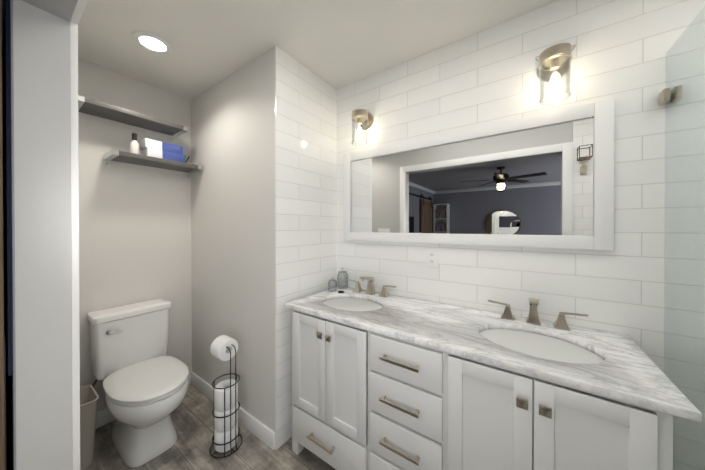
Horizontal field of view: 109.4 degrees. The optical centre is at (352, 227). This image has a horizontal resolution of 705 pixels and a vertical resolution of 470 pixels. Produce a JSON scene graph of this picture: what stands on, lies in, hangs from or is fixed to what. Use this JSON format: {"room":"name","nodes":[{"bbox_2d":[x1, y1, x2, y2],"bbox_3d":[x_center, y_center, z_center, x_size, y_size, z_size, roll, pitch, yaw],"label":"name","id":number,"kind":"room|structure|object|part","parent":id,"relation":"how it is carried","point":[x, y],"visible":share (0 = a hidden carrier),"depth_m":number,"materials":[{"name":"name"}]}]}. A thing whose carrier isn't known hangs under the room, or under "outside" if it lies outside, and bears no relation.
{"room":"bathroom","nodes":[
{"label":"bathroom","id":0,"kind":"room"},
{"bbox_2d":[5,0,72,469],"bbox_3d":[-1.429,0.127,1.103,1.134,2.440,0.115,0,0,35],"label":"door frame","id":1,"kind":"structure","parent":0,"point":[42,194],"depth_m":0.78,"materials":[{"name":"grey paint"}]},
{"bbox_2d":[2,0,11,375],"bbox_3d":[-1.431,-0.252,1.025,0.950,1.400,0.010,0,0,35],"label":"board","id":2,"kind":"object","parent":1,"relation":"attached to","point":[6,120],"visible":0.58,"depth_m":0.76,"materials":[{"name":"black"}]},
{"bbox_2d":[4,58,191,469],"bbox_3d":[-3.093,0.134,-0.187,0.120,2.440,5.785,0,0,35],"label":"wall","id":3,"kind":"structure","parent":0,"point":[134,233],"depth_m":1.81,"materials":[{"name":"white paint"}]},
{"bbox_2d":[78,94,187,141],"bbox_3d":[-1.527,-0.742,1.752,0.223,0.078,0.581,0,0,35],"label":"shelf","id":4,"kind":"object","parent":3,"relation":"attached to","point":[89,106],"visible":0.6,"depth_m":1.69,"materials":[{"name":"grey wood"}]},
{"bbox_2d":[96,372,189,427],"bbox_3d":[-1.614,1.291,1.821,0.018,0.105,0.780,0,0,35],"label":"baseboard","id":5,"kind":"structure","parent":3,"relation":"attached to","point":[104,416],"depth_m":1.70,"materials":[{"name":"white paint"}]},
{"bbox_2d":[104,138,201,177],"bbox_3d":[-1.454,-0.526,1.857,0.223,0.204,0.534,0,0,35],"label":"shelf","id":6,"kind":"object","parent":3,"relation":"attached to","point":[131,158],"depth_m":1.79,"materials":[{"name":"grey wood"}]},
{"bbox_2d":[130,133,138,153],"bbox_3d":[-1.478,-0.569,1.691,0.048,0.140,0.048,0,0,35],"label":"bottle","id":7,"kind":"object","parent":6,"relation":"on","point":[134,146],"visible":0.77,"depth_m":1.68,"materials":[{"name":"white plastic"}]},
{"bbox_3d":[-1.411,-0.564,1.918,0.190,0.128,0.338,0,0,35],"label":"q-tips on the shelf","id":8,"kind":"part","parent":6,"relation":"part of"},
{"bbox_2d":[83,384,335,469],"bbox_3d":[-0.982,1.410,-1.222,4.774,0.100,6.490,0,0,35],"label":"floor","id":9,"kind":"structure","parent":0,"point":[192,417],"depth_m":1.49,"materials":[{"name":"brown wood"}]},
{"bbox_2d":[80,384,98,469],"bbox_3d":[-1.595,1.160,1.419,0.242,0.372,0.185,0,0,35],"label":"trash bin","id":10,"kind":"object","parent":9,"relation":"on","point":[89,397],"visible":0.35,"depth_m":1.40,"materials":[{"name":"beige plastic"}]},
{"bbox_2d":[87,298,188,466],"bbox_3d":[-1.335,0.945,1.597,0.720,0.799,0.420,0,0,35],"label":"toilet","id":11,"kind":"object","parent":9,"relation":"on","point":[140,372],"visible":0.96,"depth_m":1.54,"materials":[{"name":"white ceramic"}]},
{"bbox_2d":[209,335,242,457],"bbox_3d":[-0.779,1.007,1.536,0.191,0.658,0.182,0,0,35],"label":"toilet paper stand","id":12,"kind":"object","parent":9,"relation":"on","point":[226,407],"visible":0.98,"depth_m":1.49,"materials":[{"name":"black metal"}]},
{"bbox_2d":[285,304,692,469],"bbox_3d":[0.375,0.914,1.276,1.475,0.865,0.588,0,0,35],"label":"bathroom vanity","id":13,"kind":"object","parent":9,"relation":"on","point":[383,379],"depth_m":0.99,"materials":[{"name":"white painted wood"},{"name":"marble"},{"name":"brushed nickel"}]},
{"bbox_2d":[285,287,701,422],"bbox_3d":[0.386,0.469,1.288,1.556,0.025,0.553,0,0,35],"label":"countertop","id":14,"kind":"structure","parent":13,"relation":"on","point":[625,370],"depth_m":1.01,"materials":[{"name":"white stone"}]},
{"bbox_2d":[328,277,336,291],"bbox_3d":[-0.144,0.405,1.796,0.066,0.096,0.066,0,0,35],"label":"jar","id":15,"kind":"object","parent":14,"relation":"on","point":[332,290],"visible":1,"depth_m":1.79,"materials":[{"name":"clear glass"}]},
{"bbox_2d":[337,269,347,288],"bbox_3d":[-0.075,0.376,1.881,0.084,0.153,0.084,0,0,35],"label":"jar","id":16,"kind":"object","parent":14,"relation":"on","point":[344,286],"visible":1,"depth_m":1.88,"materials":[{"name":"clear glass"}]},
{"bbox_2d":[317,296,384,311],"bbox_3d":[-0.006,0.541,1.536,0.418,0.147,0.318,0,0,35],"label":"sink","id":17,"kind":"object","parent":14,"relation":"in","point":[358,303],"depth_m":1.58,"materials":[{"name":"white ceramic"}]},
{"bbox_2d":[348,276,395,295],"bbox_3d":[0.101,0.388,1.688,0.387,0.132,0.142,0,0,35],"label":"faucet","id":18,"kind":"object","parent":14,"relation":"on","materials":[{"name":"metal"}]},
{"bbox_2d":[488,298,587,327],"bbox_3d":[0.848,0.391,1.167,0.387,0.132,0.142,0,0,35],"label":"faucet","id":19,"kind":"object","parent":14,"relation":"on","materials":[{"name":"metal"}]},
{"bbox_2d":[481,324,600,367],"bbox_3d":[0.741,0.544,1.016,0.417,0.147,0.318,0,0,35],"label":"sink","id":20,"kind":"object","parent":14,"relation":"in","point":[579,351],"depth_m":1.03,"materials":[{"name":"white ceramic"}]},
{"bbox_2d":[664,7,704,469],"bbox_3d":[0.997,0.319,0.620,0.010,2.038,0.946,0,0,35],"label":"glass wall","id":21,"kind":"structure","parent":9,"relation":"on","point":[686,283],"depth_m":0.88,"materials":[{"name":"clear glass"}]},
{"bbox_2d":[191,46,275,448],"bbox_3d":[-0.776,0.122,2.154,1.244,2.440,0.705,0,0,35],"label":"wall block","id":22,"kind":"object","parent":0,"point":[233,207],"visible":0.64,"depth_m":1.74,"materials":[{"name":"white paint"}]},
{"bbox_2d":[190,371,274,449],"bbox_3d":[-0.934,1.291,1.831,1.122,0.105,0.015,0,0,35],"label":"baseboard","id":23,"kind":"structure","parent":22,"relation":"attached to","point":[261,431],"depth_m":1.66,"materials":[{"name":"white paint"}]},
{"bbox_2d":[275,46,336,449],"bbox_3d":[-0.296,0.124,1.746,0.010,2.440,0.585,0,0,35],"label":"wall tiles","id":24,"kind":"structure","parent":22,"relation":"attached to","point":[305,182],"depth_m":1.65,"materials":[{"name":"white tile"}]},
{"bbox_2d":[78,0,557,99],"bbox_3d":[0.403,-1.141,0.752,4.774,0.100,1.645,0,0,35],"label":"ceiling","id":25,"kind":"structure","parent":0,"point":[336,44],"depth_m":1.40,"materials":[{"name":"white paint"}]},
{"bbox_2d":[133,31,171,53],"bbox_3d":[-1.177,-1.088,1.472,0.180,0.012,0.180,0,0,35],"label":"recessed light","id":26,"kind":"object","parent":25,"relation":"in","point":[152,42],"visible":1,"depth_m":1.46,"materials":[{"name":"white paint"}]},
{"bbox_2d":[337,0,704,469],"bbox_3d":[1.083,0.127,1.214,2.880,2.440,0.120,0,0,35],"label":"wall tile","id":27,"kind":"structure","parent":0,"point":[621,49],"depth_m":1.15,"materials":[{"name":"white tile"}]},
{"bbox_2d":[351,109,372,144],"bbox_3d":[0.058,-0.715,1.760,0.144,0.246,0.146,0,0,35],"label":"sconce","id":28,"kind":"object","parent":27,"relation":"attached to","point":[362,119],"visible":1,"depth_m":1.74,"materials":[{"name":"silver metal"}]},
{"bbox_2d":[427,248,437,267],"bbox_3d":[0.493,0.186,1.545,0.070,0.116,0.010,0,0,35],"label":"outlet","id":29,"kind":"object","parent":27,"relation":"attached to","point":[432,257],"visible":1,"depth_m":1.54,"materials":[{"name":"white plastic"}]},
{"bbox_2d":[344,98,613,249],"bbox_3d":[0.537,-0.232,1.500,1.455,0.655,0.028,0,0,35],"label":"vanity mirror","id":30,"kind":"object","parent":27,"relation":"attached to","point":[544,180],"visible":0.98,"depth_m":1.33,"materials":[{"name":"white paint"}]},
{"bbox_2d":[535,43,575,104],"bbox_3d":[0.932,-0.712,1.151,0.144,0.246,0.146,0,0,35],"label":"sconce","id":31,"kind":"object","parent":27,"relation":"attached to","point":[554,61],"visible":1,"depth_m":1.13,"materials":[{"name":"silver metal"}]},
{"bbox_2d":[658,85,681,105],"bbox_3d":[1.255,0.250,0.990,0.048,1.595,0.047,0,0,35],"label":"glass clip","id":32,"kind":"object","parent":27,"relation":"attached to","point":[664,97],"visible":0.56,"depth_m":0.98,"materials":[{"name":"silver metal"}]},
{"bbox_3d":[-0.348,-0.884,0.346,1.500,0.410,0.111,0,0,35],"label":"wall","id":33,"kind":"structure","parent":0,"visible":0},
{"bbox_2d":[22,0,77,21],"bbox_3d":[-0.348,-0.677,0.347,1.500,0.003,0.111,0,0,35],"label":"soffit","id":34,"kind":"structure","parent":33,"relation":"attached to","point":[63,9],"depth_m":0.76,"materials":[{"name":"grey paint"}]},
{"bbox_2d":[70,0,87,469],"bbox_3d":[-0.311,0.301,0.406,1.640,2.100,0.018,0,0,35],"label":"door frame","id":35,"kind":"structure","parent":33,"relation":"attached to","point":[78,12],"depth_m":0.83,"materials":[{"name":"white paint"}]},
{"bbox_3d":[-0.823,-0.765,0.539,2.700,0.330,0.025,0,0,35],"label":"barn door rail","id":36,"kind":"object","parent":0,"visible":0},
{"bbox_2d":[0,0,4,469],"bbox_3d":[-1.438,0.278,0.994,0.957,2.100,0.045,0,0,35],"label":"barn door","id":37,"kind":"structure","parent":36,"relation":"hanging from","point":[2,427],"depth_m":0.74,"materials":[{"name":"brown wood"}]}
]}

